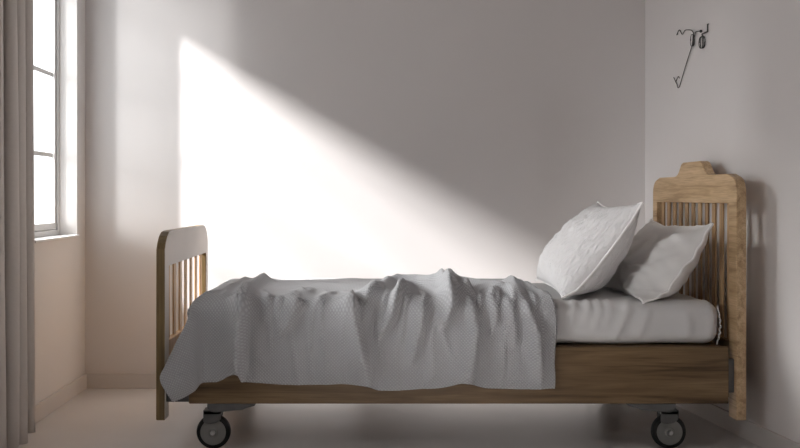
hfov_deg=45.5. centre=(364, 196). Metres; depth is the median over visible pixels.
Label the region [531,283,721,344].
mattress
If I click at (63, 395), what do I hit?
baseboard
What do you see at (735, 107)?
wall
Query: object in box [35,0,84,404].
wall
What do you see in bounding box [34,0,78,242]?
window
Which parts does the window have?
sash, frame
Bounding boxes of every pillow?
[535,201,643,298]
[604,219,713,303]
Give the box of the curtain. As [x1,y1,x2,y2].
[0,0,34,447]
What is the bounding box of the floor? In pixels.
[18,388,760,447]
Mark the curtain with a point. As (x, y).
(17, 236)
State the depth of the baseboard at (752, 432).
3.57 m
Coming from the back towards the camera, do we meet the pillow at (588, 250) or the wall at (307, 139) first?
the wall at (307, 139)
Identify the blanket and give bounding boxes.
[160,268,556,401]
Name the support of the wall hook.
attached to the wall at (735, 107)
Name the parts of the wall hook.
arm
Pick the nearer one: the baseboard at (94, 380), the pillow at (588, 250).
the pillow at (588, 250)
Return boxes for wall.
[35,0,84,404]
[85,0,644,372]
[645,0,799,443]
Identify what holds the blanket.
on the mattress
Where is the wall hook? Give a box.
[673,24,707,87]
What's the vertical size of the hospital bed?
1.046 m
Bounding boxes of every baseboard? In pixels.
[35,373,86,423]
[86,373,155,387]
[676,404,799,447]
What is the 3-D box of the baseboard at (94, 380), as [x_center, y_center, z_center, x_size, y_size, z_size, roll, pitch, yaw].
[0.001,0.869,4.504,2.652,0.072,0.012,0,0,0]
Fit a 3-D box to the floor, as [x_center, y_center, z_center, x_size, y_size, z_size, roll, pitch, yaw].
[0.365,0.965,0.955,3.670,0.120,7.410,0,0,0]
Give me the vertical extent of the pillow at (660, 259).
0.289 m
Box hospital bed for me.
[156,161,745,447]
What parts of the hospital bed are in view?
panel, hook plate, footboard, rail, headboard, panel, hook plate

